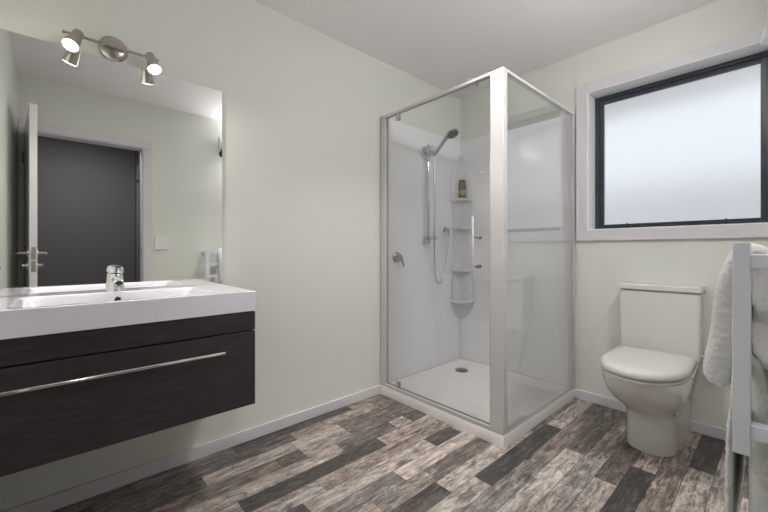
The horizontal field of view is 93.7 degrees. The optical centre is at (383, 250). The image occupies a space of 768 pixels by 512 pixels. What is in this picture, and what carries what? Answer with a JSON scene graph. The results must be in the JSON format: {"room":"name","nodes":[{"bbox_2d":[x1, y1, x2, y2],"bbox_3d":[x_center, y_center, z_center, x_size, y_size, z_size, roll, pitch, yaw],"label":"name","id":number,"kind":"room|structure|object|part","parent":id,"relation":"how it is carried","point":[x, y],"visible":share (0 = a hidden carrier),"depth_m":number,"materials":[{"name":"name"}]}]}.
{"room":"bathroom","nodes":[
{"label":"bathroom","id":0,"kind":"room"},
{"bbox_2d":[0,0,459,511],"bbox_3d":[-0.428,-0.168,2.299,3.117,2.396,0.100,0,0,-42],"label":"wall","id":1,"kind":"structure","parent":0,"point":[303,108],"depth_m":2.08,"materials":[{"name":"white paint"}]},
{"bbox_2d":[0,29,221,296],"bbox_3d":[-1.155,-0.323,1.570,0.857,0.991,0.005,0,0,-42],"label":"wall mirror","id":2,"kind":"object","parent":1,"relation":"attached to","point":[105,163],"visible":0.89,"depth_m":1.52,"materials":[{"name":"silver metal"}]},
{"bbox_2d":[61,29,161,74],"bbox_3d":[-1.135,-0.850,1.514,0.332,0.142,0.115,0,0,-42],"label":"wall spotlight","id":3,"kind":"object","parent":1,"relation":"attached to","point":[112,48],"visible":1,"depth_m":1.53,"materials":[{"name":"silver metal"}]},
{"bbox_2d":[0,311,254,476],"bbox_3d":[-0.998,0.456,1.393,0.854,0.393,0.478,0,0,-42],"label":"vanity cabinet","id":4,"kind":"object","parent":1,"relation":"attached to","point":[68,394],"visible":0.98,"depth_m":1.21,"materials":[{"name":"black wood"}]},
{"bbox_3d":[-0.861,0.405,1.222,0.610,0.012,0.040,0,0,-42],"label":"handle","id":5,"kind":"part","parent":4,"relation":"part of","materials":[{"name":"silver metal"}]},
{"bbox_3d":[-0.871,0.298,1.253,0.853,0.075,0.020,0,0,-42],"label":"fascia panel","id":6,"kind":"part","parent":4,"relation":"part of","materials":[{"name":"black wood"}]},
{"bbox_2d":[0,284,255,339],"bbox_3d":[-1.010,0.215,1.407,0.856,0.085,0.442,0,0,-42],"label":"washbasin","id":7,"kind":"object","parent":4,"relation":"in","point":[43,314],"visible":0.99,"depth_m":1.28,"materials":[{"name":"white ceramic"}]},
{"bbox_2d":[107,265,124,291],"bbox_3d":[-1.114,0.118,1.502,0.062,0.109,0.135,0,0,-42],"label":"tap","id":8,"kind":"object","parent":7,"relation":"on","point":[115,281],"visible":1,"depth_m":1.50,"materials":[{"name":"silver metal"}]},
{"bbox_3d":[-1.120,0.081,1.508,0.053,0.033,0.110,0,0,-42],"label":"lever","id":9,"kind":"part","parent":8,"relation":"part of","materials":[{"name":"silver metal"}]},
{"bbox_3d":[-1.104,0.127,1.490,0.040,0.042,0.104,0,0,-42],"label":"spout","id":10,"kind":"part","parent":8,"relation":"part of","materials":[{"name":"silver metal"}]},
{"bbox_2d":[1,385,380,511],"bbox_3d":[-0.750,0.999,1.932,1.948,0.062,0.013,0,0,-42],"label":"baseboard","id":11,"kind":"structure","parent":1,"relation":"attached to","point":[64,498],"depth_m":1.70,"materials":[{"name":"white paint"}]},
{"bbox_2d":[51,394,748,511],"bbox_3d":[0.256,1.030,1.438,3.492,0.001,2.295,0,0,-42],"label":"floor","id":12,"kind":"structure","parent":0,"point":[378,453],"depth_m":1.65,"materials":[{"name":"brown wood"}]},
{"bbox_2d":[381,358,574,447],"bbox_3d":[0.655,0.999,2.553,0.968,0.062,0.973,0,0,-42],"label":"shower tray","id":13,"kind":"object","parent":12,"relation":"on","point":[463,385],"visible":0.85,"depth_m":2.47,"materials":[{"name":"white plastic"}]},
{"bbox_2d":[381,112,573,386],"bbox_3d":[0.656,-0.001,2.561,0.956,1.938,0.964,0,0,-42],"label":"lining","id":14,"kind":"object","parent":13,"relation":"on","point":[425,332],"visible":0.88,"depth_m":2.80,"materials":[{"name":"white plastic"}]},
{"bbox_2d":[392,252,403,266],"bbox_3d":[0.116,0.069,2.670,0.086,0.114,0.065,0,0,-42],"label":"shower mixer","id":15,"kind":"object","parent":14,"relation":"attached to","point":[396,257],"visible":1,"depth_m":2.66,"materials":[{"name":"silver metal"}]},
{"bbox_3d":[0.099,0.055,2.689,0.086,0.086,0.015,0,0,-42],"label":"mixer plate","id":16,"kind":"part","parent":15,"relation":"part of","materials":[{"name":"silver metal"}]},
{"bbox_3d":[0.121,0.079,2.665,0.047,0.095,0.051,0,0,-42],"label":"lever","id":17,"kind":"part","parent":15,"relation":"part of","materials":[{"name":"silver metal"}]},
{"bbox_2d":[422,128,458,283],"bbox_3d":[0.497,-0.314,2.844,0.397,1.186,0.319,0,0,-42],"label":"shower","id":18,"kind":"object","parent":14,"relation":"attached to","point":[452,133],"visible":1,"depth_m":2.85,"materials":[{"name":"silver metal"}]},
{"bbox_3d":[0.351,-0.440,2.861,0.021,0.790,0.021,0,0,-42],"label":"riser rail","id":19,"kind":"part","parent":18,"relation":"part of","materials":[{"name":"silver metal"}]},
{"bbox_2d":[443,227,449,234],"bbox_3d":[0.536,-0.164,3.057,0.054,0.072,0.054,0,0,-42],"label":"wall outlet","id":20,"kind":"object","parent":18,"relation":"attached to","point":[445,229],"depth_m":3.05,"materials":[{"name":"silver metal"}]},
{"bbox_2d":[450,155,474,317],"bbox_3d":[0.682,-0.120,3.125,0.149,1.460,0.149,0,0,-42],"label":"corner shelf","id":21,"kind":"object","parent":14,"relation":"attached to","point":[462,301],"visible":0.96,"depth_m":3.16,"materials":[{"name":"white plastic"}]},
{"bbox_2d":[458,180,465,197],"bbox_3d":[0.686,-0.533,3.153,0.065,0.165,0.037,0,0,0],"label":"shampoo bottle","id":22,"kind":"object","parent":21,"relation":"on","point":[462,184],"visible":0.82,"depth_m":3.14,"materials":[{"name":"green"}]},
{"bbox_3d":[0.683,0.180,3.142,0.126,0.024,0.126,0,0,-42],"label":"shelf","id":23,"kind":"part","parent":21,"relation":"part of","materials":[{"name":"white plastic"}]},
{"bbox_3d":[0.683,-0.192,3.144,0.122,0.024,0.122,0,0,-42],"label":"shelf","id":24,"kind":"part","parent":21,"relation":"part of","materials":[{"name":"white plastic"}]},
{"bbox_3d":[0.682,0.448,3.125,0.149,0.024,0.149,0,0,-42],"label":"shelf","id":25,"kind":"part","parent":21,"relation":"part of","materials":[{"name":"white plastic"}]},
{"bbox_3d":[0.682,-0.438,3.133,0.138,0.024,0.138,0,0,-42],"label":"shelf","id":26,"kind":"part","parent":21,"relation":"part of","materials":[{"name":"white plastic"}]},
{"bbox_2d":[381,67,574,435],"bbox_3d":[0.640,0.005,2.536,1.002,1.923,0.968,0,0,-42],"label":"shower enclosure","id":27,"kind":"object","parent":13,"relation":"on","point":[498,77],"visible":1,"depth_m":1.95,"materials":[{"name":"white metal"}]},
{"bbox_3d":[0.284,-0.947,2.270,0.034,0.018,0.885,0,0,-42],"label":"rail","id":28,"kind":"part","parent":27,"relation":"part of","materials":[{"name":"white metal"}]},
{"bbox_3d":[0.300,0.955,2.248,0.030,0.024,0.831,0,0,-42],"label":"rail","id":29,"kind":"part","parent":27,"relation":"part of","materials":[{"name":"white metal"}]},
{"bbox_3d":[0.300,0.002,2.248,0.006,1.871,0.824,0,0,-42],"label":"glass door","id":30,"kind":"part","parent":27,"relation":"part of","materials":[{"name":"grey"}]},
{"bbox_3d":[0.485,-0.013,1.968,0.011,0.350,0.011,0,0,-42],"label":"door handle","id":31,"kind":"part","parent":27,"relation":"part of","materials":[{"name":"white metal"}]},
{"bbox_3d":[0.610,0.005,1.913,0.040,1.923,0.080,0,0,-42],"label":"corner post","id":32,"kind":"part","parent":27,"relation":"part of","materials":[{"name":"white metal"}]},
{"bbox_3d":[0.975,0.009,2.196,0.880,1.892,0.006,0,0,-42],"label":"glass panel","id":33,"kind":"part","parent":27,"relation":"part of","materials":[{"name":"grey"}]},
{"bbox_3d":[0.969,0.961,2.204,0.881,0.012,0.030,0,0,-42],"label":"rail","id":34,"kind":"part","parent":27,"relation":"part of","materials":[{"name":"white metal"}]},
{"bbox_3d":[0.982,-0.947,2.218,0.920,0.018,0.034,0,0,-42],"label":"rail","id":35,"kind":"part","parent":27,"relation":"part of","materials":[{"name":"white metal"}]},
{"bbox_2d":[600,282,704,456],"bbox_3d":[1.421,0.612,1.890,0.719,0.836,0.441,0,0,-42],"label":"toilet","id":36,"kind":"object","parent":12,"relation":"on","point":[652,372],"visible":0.95,"depth_m":1.89,"materials":[{"name":"white ceramic"}]},
{"bbox_3d":[1.326,0.576,1.838,0.508,0.042,0.368,0,0,-42],"label":"seat lid","id":37,"kind":"part","parent":36,"relation":"part of","materials":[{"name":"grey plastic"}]},
{"bbox_3d":[1.327,0.606,1.838,0.503,0.014,0.362,0,0,-42],"label":"seat","id":38,"kind":"part","parent":36,"relation":"part of","materials":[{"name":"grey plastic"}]},
{"bbox_3d":[1.611,0.216,2.101,0.155,0.033,0.383,0,0,-42],"label":"cistern lid","id":39,"kind":"part","parent":36,"relation":"part of","materials":[{"name":"white ceramic"}]},
{"bbox_2d":[253,0,718,97],"bbox_3d":[0.489,-1.416,0.577,4.500,0.100,4.000,0,0,-42],"label":"ceiling","id":40,"kind":"structure","parent":0,"point":[441,44],"depth_m":2.21,"materials":[{"name":"white paint"}]},
{"bbox_2d":[456,78,481,90],"bbox_3d":[0.696,-1.350,2.960,0.210,0.032,0.210,0,0,-42],"label":"ceiling vent","id":41,"kind":"object","parent":40,"relation":"in","point":[477,85],"visible":0.59,"depth_m":2.94,"materials":[{"name":"white plastic"}]},
{"bbox_2d":[460,0,767,428],"bbox_3d":[1.480,-0.168,2.511,0.200,2.396,2.343,0,0,-42],"label":"wall","id":42,"kind":"structure","parent":0,"point":[600,266],"depth_m":2.31,"materials":[{"name":"white paint"}]},
{"bbox_2d":[575,389,726,440],"bbox_3d":[1.691,0.999,2.120,0.013,0.062,1.059,0,0,-42],"label":"baseboard","id":43,"kind":"structure","parent":42,"relation":"attached to","point":[698,427],"depth_m":2.30,"materials":[{"name":"white paint"}]},
{"bbox_2d":[576,27,767,240],"bbox_3d":[1.741,-0.598,2.186,0.186,1.067,1.012,0,0,-42],"label":"window","id":44,"kind":"structure","parent":42,"relation":"in","point":[676,147],"depth_m":2.19,"materials":[{"name":"white glass"}]},
{"bbox_3d":[1.791,-0.593,2.231,0.005,0.841,0.756,0,0,-42],"label":"glass pane","id":45,"kind":"part","parent":44,"relation":"part of","materials":[{"name":"white glass"}]},
{"bbox_3d":[1.791,-0.599,2.231,0.036,0.877,0.804,0,0,-42],"label":"sash","id":46,"kind":"part","parent":44,"relation":"part of","materials":[{"name":"grey metal"}]},
{"bbox_3d":[1.008,-0.168,0.709,2.917,2.396,0.120,0,0,-42],"label":"wall","id":47,"kind":"structure","parent":0,"visible":0},
{"bbox_2d":[732,242,767,456],"bbox_3d":[1.019,0.207,0.908,0.590,0.449,0.162,0,0,-42],"label":"heated towel rail","id":48,"kind":"object","parent":47,"relation":"attached to","point":[744,430],"visible":0.74,"depth_m":0.76,"materials":[{"name":"white metal"}]},
{"bbox_2d":[703,243,767,386],"bbox_3d":[0.988,0.156,0.969,0.400,0.352,0.169,0,0,-42],"label":"bath towel","id":49,"kind":"object","parent":48,"relation":"hanging from","point":[717,366],"visible":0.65,"depth_m":0.86,"materials":[{"name":"white fabric"}]},
{"bbox_3d":[0.770,0.207,0.774,0.040,0.449,0.027,0,0,-42],"label":"post","id":50,"kind":"part","parent":48,"relation":"part of","materials":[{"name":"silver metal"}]},
{"bbox_2d":[725,348,767,511],"bbox_3d":[0.977,0.468,0.951,0.398,0.467,0.085,0,0,-42],"label":"hand towel","id":51,"kind":"object","parent":48,"relation":"hanging from","point":[758,459],"visible":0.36,"depth_m":0.82,"materials":[{"name":"white fabric"}]},
{"bbox_3d":[0.824,0.382,0.714,0.032,0.029,0.134,0,0,-42],"label":"wall arm","id":52,"kind":"part","parent":48,"relation":"part of","materials":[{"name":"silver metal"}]},
{"bbox_3d":[0.824,0.024,0.714,0.032,0.029,0.134,0,0,-42],"label":"wall arm","id":53,"kind":"part","parent":48,"relation":"part of","materials":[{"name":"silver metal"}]},
{"bbox_2d":[759,0,767,45],"bbox_3d":[1.154,-0.842,1.007,0.610,0.696,0.127,0,0,-42],"label":"pull cord","id":54,"kind":"object","parent":47,"relation":"attached to","point":[763,41],"visible":1,"depth_m":0.86,"materials":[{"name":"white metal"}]},
{"bbox_3d":[0.919,-0.513,0.866,0.022,0.038,0.022,0,0,-42],"label":"cord pull","id":55,"kind":"part","parent":54,"relation":"part of","materials":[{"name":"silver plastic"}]},
{"bbox_3d":[0.935,-0.750,0.845,0.005,0.440,0.058,0,0,-38],"label":"pull cord","id":56,"kind":"part","parent":54,"relation":"part of","materials":[{"name":"white plastic"}]}
]}

